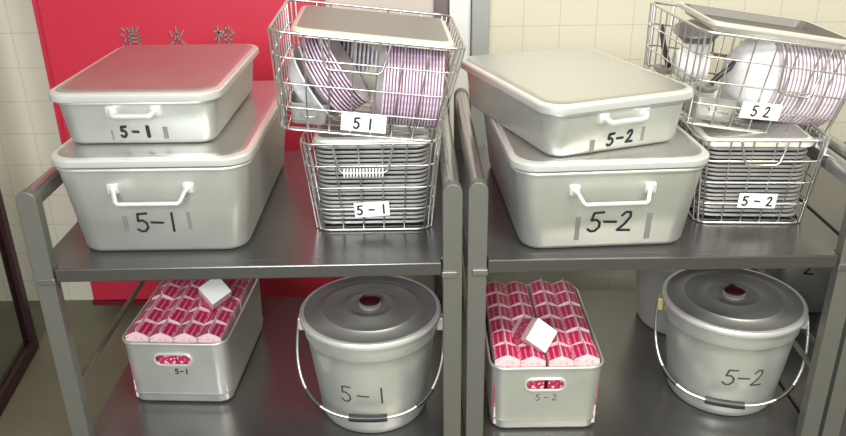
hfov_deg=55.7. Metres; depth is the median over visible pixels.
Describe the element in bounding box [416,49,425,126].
dinner plate
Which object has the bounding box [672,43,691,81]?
bowl
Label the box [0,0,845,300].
wall
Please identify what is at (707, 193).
food tray
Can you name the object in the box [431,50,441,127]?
dinner plate
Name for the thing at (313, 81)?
soup bowl
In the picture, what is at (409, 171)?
food tray
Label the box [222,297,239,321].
milk carton
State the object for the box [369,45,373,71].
plate
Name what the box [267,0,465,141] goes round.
wire basket
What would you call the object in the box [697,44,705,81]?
bowl
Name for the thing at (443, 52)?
dinner plate
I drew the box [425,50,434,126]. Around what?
dinner plate
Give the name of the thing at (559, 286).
milk carton
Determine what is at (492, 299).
milk carton
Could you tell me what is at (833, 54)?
dinner plate
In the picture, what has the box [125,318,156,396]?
milk carton
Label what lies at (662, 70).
ladle
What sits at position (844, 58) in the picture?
dinner plate
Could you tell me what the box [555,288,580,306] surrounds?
milk carton
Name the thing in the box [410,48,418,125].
dinner plate
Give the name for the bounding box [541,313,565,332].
milk carton
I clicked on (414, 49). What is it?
dinner plate
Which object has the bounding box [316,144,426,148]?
food tray
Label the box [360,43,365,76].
plate
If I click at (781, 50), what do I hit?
dinner plate
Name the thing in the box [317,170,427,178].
food tray
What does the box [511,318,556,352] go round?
milk carton
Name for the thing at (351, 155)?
food tray
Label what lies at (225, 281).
milk carton
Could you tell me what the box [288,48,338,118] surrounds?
bowl
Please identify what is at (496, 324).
milk carton
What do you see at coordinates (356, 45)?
plate
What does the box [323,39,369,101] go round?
soup bowl
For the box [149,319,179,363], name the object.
milk carton
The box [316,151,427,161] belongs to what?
food tray
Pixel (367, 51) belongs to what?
plate
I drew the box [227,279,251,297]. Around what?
milk carton
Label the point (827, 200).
shelf
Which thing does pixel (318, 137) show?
lid
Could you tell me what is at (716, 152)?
food tray
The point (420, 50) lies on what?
dinner plate
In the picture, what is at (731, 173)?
food tray
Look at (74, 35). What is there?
cabinet
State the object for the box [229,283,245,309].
milk carton
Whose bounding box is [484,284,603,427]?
crate
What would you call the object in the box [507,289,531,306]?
milk carton
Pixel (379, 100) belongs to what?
dinner plate
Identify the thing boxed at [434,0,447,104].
trim
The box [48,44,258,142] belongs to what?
food container
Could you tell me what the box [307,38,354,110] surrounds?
soup bowl
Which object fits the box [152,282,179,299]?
milk carton
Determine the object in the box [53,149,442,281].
shelf
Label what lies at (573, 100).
food container
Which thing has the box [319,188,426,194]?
food tray
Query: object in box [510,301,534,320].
milk carton
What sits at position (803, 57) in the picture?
dinner plate
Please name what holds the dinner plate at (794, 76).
in the wire basket at (752, 110)
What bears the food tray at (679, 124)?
on the food tray at (804, 158)
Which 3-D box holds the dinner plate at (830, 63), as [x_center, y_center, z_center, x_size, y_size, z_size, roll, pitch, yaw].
[0.852,-0.301,1.787,0.039,0.188,0.190,-2,24,-2]
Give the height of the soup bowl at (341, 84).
0.154 m
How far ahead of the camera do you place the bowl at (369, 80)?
1.75 m
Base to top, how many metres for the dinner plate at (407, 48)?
0.176 m
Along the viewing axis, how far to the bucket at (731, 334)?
1.84 m
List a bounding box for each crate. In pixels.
[122,278,262,401]
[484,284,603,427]
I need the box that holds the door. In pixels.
[0,189,38,415]
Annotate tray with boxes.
[291,5,453,50]
[315,150,427,157]
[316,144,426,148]
[316,144,428,153]
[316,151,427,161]
[317,148,428,165]
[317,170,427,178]
[318,160,428,170]
[318,166,428,174]
[318,174,427,182]
[318,182,426,191]
[319,179,429,187]
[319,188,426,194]
[319,199,428,207]
[320,190,429,199]
[320,192,429,203]
[320,202,428,210]
[320,215,427,223]
[321,207,428,214]
[322,211,427,218]
[678,2,845,47]
[678,121,805,158]
[679,119,807,154]
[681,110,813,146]
[682,122,806,149]
[691,200,794,211]
[691,204,796,216]
[692,196,795,207]
[695,190,799,199]
[695,193,798,202]
[696,187,798,195]
[697,184,800,191]
[698,181,800,187]
[702,168,803,175]
[702,172,802,179]
[702,177,802,183]
[703,166,803,171]
[705,162,804,167]
[709,157,805,162]
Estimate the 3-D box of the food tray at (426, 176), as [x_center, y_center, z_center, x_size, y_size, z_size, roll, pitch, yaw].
[-0.107,-0.141,1.855,0.241,0.010,0.316,-1,24,0]
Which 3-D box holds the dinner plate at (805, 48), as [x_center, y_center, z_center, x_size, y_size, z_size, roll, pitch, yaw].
[0.801,-0.307,1.783,0.039,0.188,0.190,-2,24,-2]
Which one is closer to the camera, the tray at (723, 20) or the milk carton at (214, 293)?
the tray at (723, 20)
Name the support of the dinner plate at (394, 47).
in the wire basket at (372, 122)
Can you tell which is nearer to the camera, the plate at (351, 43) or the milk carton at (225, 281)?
the plate at (351, 43)
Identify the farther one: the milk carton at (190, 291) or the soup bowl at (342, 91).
the milk carton at (190, 291)
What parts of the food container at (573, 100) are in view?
lid, handle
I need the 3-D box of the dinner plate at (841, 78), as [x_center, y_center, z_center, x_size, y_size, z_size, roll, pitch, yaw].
[0.878,-0.298,1.789,0.039,0.187,0.189,-2,24,-2]
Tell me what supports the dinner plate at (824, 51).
in the wire basket at (752, 110)
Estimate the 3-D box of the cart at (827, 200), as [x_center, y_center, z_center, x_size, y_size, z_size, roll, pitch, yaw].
[1.285,0.207,2.073,0.792,0.968,0.754,-1,24,0]
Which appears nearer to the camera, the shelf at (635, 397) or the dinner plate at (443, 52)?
the dinner plate at (443, 52)
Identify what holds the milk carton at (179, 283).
in the crate at (211, 365)
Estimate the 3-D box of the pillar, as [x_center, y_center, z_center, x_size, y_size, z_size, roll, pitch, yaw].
[-0.146,-0.890,2.545,0.362,2.620,0.024,-1,24,0]
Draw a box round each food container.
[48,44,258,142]
[50,81,289,250]
[461,46,692,155]
[484,114,709,247]
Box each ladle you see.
[653,24,672,73]
[694,61,736,92]
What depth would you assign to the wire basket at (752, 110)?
1.69 m
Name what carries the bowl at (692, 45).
in the wire basket at (752, 110)
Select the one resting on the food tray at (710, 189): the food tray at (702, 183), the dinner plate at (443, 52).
the food tray at (702, 183)
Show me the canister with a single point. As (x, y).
(811, 284)
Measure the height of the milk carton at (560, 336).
0.193 m
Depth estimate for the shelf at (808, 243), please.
1.65 m
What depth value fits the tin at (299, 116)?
1.62 m
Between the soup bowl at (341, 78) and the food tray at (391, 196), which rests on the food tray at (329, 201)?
the food tray at (391, 196)
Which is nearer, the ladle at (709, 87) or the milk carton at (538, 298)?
the ladle at (709, 87)
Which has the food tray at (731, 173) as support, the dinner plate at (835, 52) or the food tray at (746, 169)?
the food tray at (746, 169)
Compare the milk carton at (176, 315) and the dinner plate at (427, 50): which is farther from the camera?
the milk carton at (176, 315)
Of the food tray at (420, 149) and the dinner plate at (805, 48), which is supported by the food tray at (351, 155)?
the food tray at (420, 149)
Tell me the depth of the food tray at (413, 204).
1.74 m
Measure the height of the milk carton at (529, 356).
0.193 m
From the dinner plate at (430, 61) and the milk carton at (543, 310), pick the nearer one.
the dinner plate at (430, 61)
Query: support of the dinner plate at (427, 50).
in the wire basket at (372, 122)
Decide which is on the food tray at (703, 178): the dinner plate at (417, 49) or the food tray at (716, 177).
the food tray at (716, 177)
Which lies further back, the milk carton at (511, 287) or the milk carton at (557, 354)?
the milk carton at (511, 287)
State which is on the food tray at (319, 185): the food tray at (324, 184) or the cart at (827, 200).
the food tray at (324, 184)
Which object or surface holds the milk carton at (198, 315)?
in the crate at (211, 365)
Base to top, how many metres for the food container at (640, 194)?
0.203 m
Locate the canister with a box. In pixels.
[764,268,831,312]
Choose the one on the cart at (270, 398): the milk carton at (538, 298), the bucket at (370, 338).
the bucket at (370, 338)
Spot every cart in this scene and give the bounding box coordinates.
[16,94,462,435]
[454,88,845,435]
[751,126,845,435]
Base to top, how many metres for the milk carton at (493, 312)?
0.193 m
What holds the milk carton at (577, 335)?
in the crate at (517, 405)
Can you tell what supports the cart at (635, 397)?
on the floor
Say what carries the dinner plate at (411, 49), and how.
in the wire basket at (372, 122)
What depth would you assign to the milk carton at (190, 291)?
2.07 m
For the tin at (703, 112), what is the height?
0.066 m
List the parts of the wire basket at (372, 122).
handle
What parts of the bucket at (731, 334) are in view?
knob, knob, lid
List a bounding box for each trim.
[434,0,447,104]
[449,0,470,281]
[470,0,489,146]
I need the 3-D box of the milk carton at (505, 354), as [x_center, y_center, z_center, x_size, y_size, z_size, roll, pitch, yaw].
[0.189,0.375,1.833,0.056,0.193,0.056,-1,24,0]
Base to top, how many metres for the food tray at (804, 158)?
0.010 m
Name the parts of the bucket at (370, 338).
lid, knob, knob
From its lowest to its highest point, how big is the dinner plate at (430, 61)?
0.176 m
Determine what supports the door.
on the floor
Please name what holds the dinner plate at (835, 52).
in the wire basket at (752, 110)
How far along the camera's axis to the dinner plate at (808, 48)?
1.70 m
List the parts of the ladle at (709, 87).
handle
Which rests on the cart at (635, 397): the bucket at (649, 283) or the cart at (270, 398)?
the bucket at (649, 283)
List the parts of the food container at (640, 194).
lid, handle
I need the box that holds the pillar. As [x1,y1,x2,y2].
[325,0,433,291]
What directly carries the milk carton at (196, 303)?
in the crate at (211, 365)
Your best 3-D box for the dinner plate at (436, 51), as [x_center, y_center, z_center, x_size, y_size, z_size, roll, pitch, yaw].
[0.015,-0.279,1.678,0.030,0.176,0.176,-2,24,-2]
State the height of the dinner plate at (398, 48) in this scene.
0.175 m
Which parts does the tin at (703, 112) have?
handle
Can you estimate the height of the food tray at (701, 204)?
0.010 m
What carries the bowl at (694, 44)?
in the wire basket at (752, 110)
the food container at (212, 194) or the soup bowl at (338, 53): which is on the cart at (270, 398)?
the food container at (212, 194)
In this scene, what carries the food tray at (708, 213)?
in the wire basket at (745, 200)
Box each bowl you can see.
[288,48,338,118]
[298,41,341,113]
[302,43,345,110]
[304,38,349,111]
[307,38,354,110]
[310,38,357,108]
[313,38,360,107]
[317,39,362,105]
[322,39,365,103]
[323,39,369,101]
[349,42,382,96]
[672,19,719,43]
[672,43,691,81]
[686,44,694,81]
[689,43,698,81]
[693,44,702,81]
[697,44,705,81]
[700,44,709,81]
[720,39,778,113]
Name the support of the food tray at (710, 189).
on the food tray at (707, 193)
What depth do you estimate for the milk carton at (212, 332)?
1.89 m
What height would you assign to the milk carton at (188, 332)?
0.193 m
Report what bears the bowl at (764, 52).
in the wire basket at (752, 110)
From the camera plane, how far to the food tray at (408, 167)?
1.70 m
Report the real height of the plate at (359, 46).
0.159 m
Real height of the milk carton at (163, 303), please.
0.193 m
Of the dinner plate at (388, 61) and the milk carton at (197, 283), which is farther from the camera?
the milk carton at (197, 283)
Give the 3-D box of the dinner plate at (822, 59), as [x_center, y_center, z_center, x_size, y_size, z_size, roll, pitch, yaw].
[0.835,-0.303,1.785,0.038,0.188,0.190,-2,24,-2]
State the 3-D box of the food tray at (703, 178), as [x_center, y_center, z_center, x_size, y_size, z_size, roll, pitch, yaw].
[0.722,-0.135,1.863,0.223,0.010,0.301,0,24,2]
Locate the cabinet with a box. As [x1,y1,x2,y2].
[32,0,341,304]
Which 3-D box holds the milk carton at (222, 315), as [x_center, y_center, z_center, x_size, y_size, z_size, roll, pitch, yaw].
[-0.498,0.315,1.990,0.056,0.193,0.056,1,24,3]
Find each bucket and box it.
[296,276,442,432]
[636,270,678,334]
[654,269,809,415]
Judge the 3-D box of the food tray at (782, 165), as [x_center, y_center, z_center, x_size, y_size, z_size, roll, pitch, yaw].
[0.718,-0.170,1.847,0.223,0.010,0.301,1,24,3]
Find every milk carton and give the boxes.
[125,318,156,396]
[135,305,164,324]
[145,294,172,311]
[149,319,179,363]
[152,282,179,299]
[158,305,187,325]
[160,280,185,288]
[167,294,194,311]
[173,319,203,363]
[174,283,198,299]
[181,279,207,288]
[181,306,209,325]
[189,298,209,311]
[197,319,228,398]
[198,279,230,312]
[205,306,234,334]
[208,279,229,284]
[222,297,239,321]
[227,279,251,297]
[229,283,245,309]
[485,290,509,329]
[486,279,506,295]
[487,302,511,338]
[488,315,512,355]
[490,326,516,362]
[493,340,519,423]
[505,280,528,295]
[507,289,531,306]
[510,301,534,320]
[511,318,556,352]
[512,314,527,326]
[518,344,545,388]
[529,277,553,303]
[532,289,557,314]
[535,300,560,318]
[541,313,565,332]
[544,327,569,355]
[544,341,573,388]
[551,278,575,296]
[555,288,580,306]
[558,301,584,319]
[562,312,589,332]
[566,326,593,345]
[570,339,599,421]
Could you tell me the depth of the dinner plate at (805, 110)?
1.71 m
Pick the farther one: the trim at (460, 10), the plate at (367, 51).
the trim at (460, 10)
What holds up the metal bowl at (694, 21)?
in the wire basket at (752, 110)
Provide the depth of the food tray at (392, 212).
1.75 m
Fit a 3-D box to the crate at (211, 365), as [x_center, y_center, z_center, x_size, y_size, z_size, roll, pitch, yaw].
[-0.579,0.296,2.083,0.260,0.176,0.382,0,24,3]
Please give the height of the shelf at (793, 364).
0.029 m
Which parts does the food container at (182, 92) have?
handle, lid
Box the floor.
[0,300,463,435]
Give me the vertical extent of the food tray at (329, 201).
0.010 m
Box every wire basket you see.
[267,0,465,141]
[300,120,440,230]
[644,1,845,139]
[680,117,830,223]
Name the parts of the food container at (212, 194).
handle, lid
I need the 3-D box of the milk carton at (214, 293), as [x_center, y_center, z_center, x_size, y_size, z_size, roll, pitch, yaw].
[-0.516,0.199,1.989,0.075,0.130,0.126,-9,26,-18]
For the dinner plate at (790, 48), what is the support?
in the wire basket at (752, 110)
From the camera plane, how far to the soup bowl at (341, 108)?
1.58 m
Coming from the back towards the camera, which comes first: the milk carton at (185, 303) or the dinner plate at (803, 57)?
the milk carton at (185, 303)
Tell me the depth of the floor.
2.65 m
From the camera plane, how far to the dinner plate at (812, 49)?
1.70 m
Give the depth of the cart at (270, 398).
1.73 m
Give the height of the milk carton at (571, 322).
0.193 m
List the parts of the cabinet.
rail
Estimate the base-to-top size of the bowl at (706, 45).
0.085 m
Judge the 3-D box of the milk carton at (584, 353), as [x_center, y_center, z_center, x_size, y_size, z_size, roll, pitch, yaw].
[0.365,0.373,1.833,0.056,0.193,0.056,-1,24,0]
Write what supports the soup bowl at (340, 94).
in the wire basket at (372, 122)
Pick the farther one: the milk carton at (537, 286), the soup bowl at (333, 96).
the milk carton at (537, 286)
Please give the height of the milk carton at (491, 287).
0.193 m
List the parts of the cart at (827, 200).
guard rail, handrail, post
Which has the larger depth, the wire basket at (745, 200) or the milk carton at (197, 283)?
the milk carton at (197, 283)
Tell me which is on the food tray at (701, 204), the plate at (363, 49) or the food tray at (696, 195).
the food tray at (696, 195)
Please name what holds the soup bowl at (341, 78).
in the wire basket at (372, 122)
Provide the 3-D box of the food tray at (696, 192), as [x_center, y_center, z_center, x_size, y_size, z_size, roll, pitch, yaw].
[0.722,-0.101,1.880,0.223,0.010,0.301,0,24,3]
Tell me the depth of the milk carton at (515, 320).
1.93 m
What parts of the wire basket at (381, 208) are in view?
handle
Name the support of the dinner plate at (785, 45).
in the wire basket at (752, 110)
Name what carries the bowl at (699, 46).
in the wire basket at (752, 110)
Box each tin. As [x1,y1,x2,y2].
[289,91,327,124]
[682,84,740,122]
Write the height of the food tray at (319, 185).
0.010 m
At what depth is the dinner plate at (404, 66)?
1.60 m
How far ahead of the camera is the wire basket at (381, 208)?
1.71 m
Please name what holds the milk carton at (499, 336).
in the crate at (517, 405)
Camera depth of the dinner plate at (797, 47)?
1.70 m
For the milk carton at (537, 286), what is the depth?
2.06 m
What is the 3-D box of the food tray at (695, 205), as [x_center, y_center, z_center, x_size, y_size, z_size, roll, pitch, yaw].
[0.719,-0.076,1.893,0.223,0.010,0.301,1,24,3]
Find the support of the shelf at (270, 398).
attached to the cart at (270, 398)
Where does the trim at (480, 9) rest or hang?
attached to the wall
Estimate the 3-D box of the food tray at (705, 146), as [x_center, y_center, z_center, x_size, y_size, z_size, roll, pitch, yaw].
[0.717,-0.205,1.834,0.223,0.010,0.301,0,24,3]
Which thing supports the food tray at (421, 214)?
on the food tray at (325, 220)
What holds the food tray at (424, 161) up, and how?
on the food tray at (408, 167)
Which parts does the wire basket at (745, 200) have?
handle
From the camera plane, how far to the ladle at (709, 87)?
1.71 m
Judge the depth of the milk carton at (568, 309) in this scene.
1.96 m
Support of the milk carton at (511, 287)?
in the crate at (517, 405)
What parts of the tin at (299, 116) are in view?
handle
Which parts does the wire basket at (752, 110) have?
handle, handle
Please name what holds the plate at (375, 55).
in the wire basket at (372, 122)
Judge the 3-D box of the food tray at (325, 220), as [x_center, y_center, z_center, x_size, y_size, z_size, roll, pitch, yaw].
[-0.109,-0.054,1.893,0.241,0.010,0.316,-1,24,0]
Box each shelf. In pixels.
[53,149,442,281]
[93,296,442,435]
[455,147,838,271]
[461,290,798,435]
[778,312,845,435]
[799,142,845,235]
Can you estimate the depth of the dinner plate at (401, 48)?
1.60 m
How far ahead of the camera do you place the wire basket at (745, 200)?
1.71 m
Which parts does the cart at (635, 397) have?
post, guard rail, handrail, post, guard rail, post, handrail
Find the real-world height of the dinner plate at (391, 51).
0.176 m
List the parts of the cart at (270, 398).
handrail, post, guard rail, post, guard rail, handrail, post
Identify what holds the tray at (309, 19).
in the wire basket at (372, 122)
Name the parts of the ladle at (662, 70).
handle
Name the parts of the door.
pane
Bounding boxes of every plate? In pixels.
[345,41,348,54]
[349,42,353,59]
[352,42,357,66]
[356,43,361,70]
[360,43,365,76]
[365,44,369,71]
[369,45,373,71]
[373,49,377,69]
[375,45,387,114]
[383,46,389,114]
[386,46,392,123]
[389,46,396,123]
[392,46,399,122]
[395,47,402,124]
[398,47,405,124]
[401,47,409,124]
[404,48,412,124]
[407,48,415,125]
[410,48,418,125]
[413,49,421,125]
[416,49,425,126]
[419,49,428,126]
[422,50,431,126]
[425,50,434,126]
[428,50,437,126]
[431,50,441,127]
[434,51,444,127]
[754,43,785,119]
[756,44,789,119]
[762,44,793,120]
[764,45,797,120]
[773,46,805,121]
[778,46,801,118]
[778,47,809,121]
[782,47,812,122]
[786,48,816,122]
[791,48,820,122]
[794,49,824,123]
[797,50,832,125]
[798,50,828,123]
[801,50,836,125]
[807,51,839,125]
[809,51,843,126]
[817,48,845,126]
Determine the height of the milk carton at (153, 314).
0.193 m
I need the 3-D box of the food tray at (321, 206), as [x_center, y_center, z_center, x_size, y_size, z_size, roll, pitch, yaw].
[-0.107,-0.081,1.883,0.241,0.010,0.316,-1,24,0]
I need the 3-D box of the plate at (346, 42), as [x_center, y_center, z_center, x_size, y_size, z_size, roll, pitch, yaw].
[-0.172,-0.372,1.812,0.029,0.161,0.162,-2,24,-2]

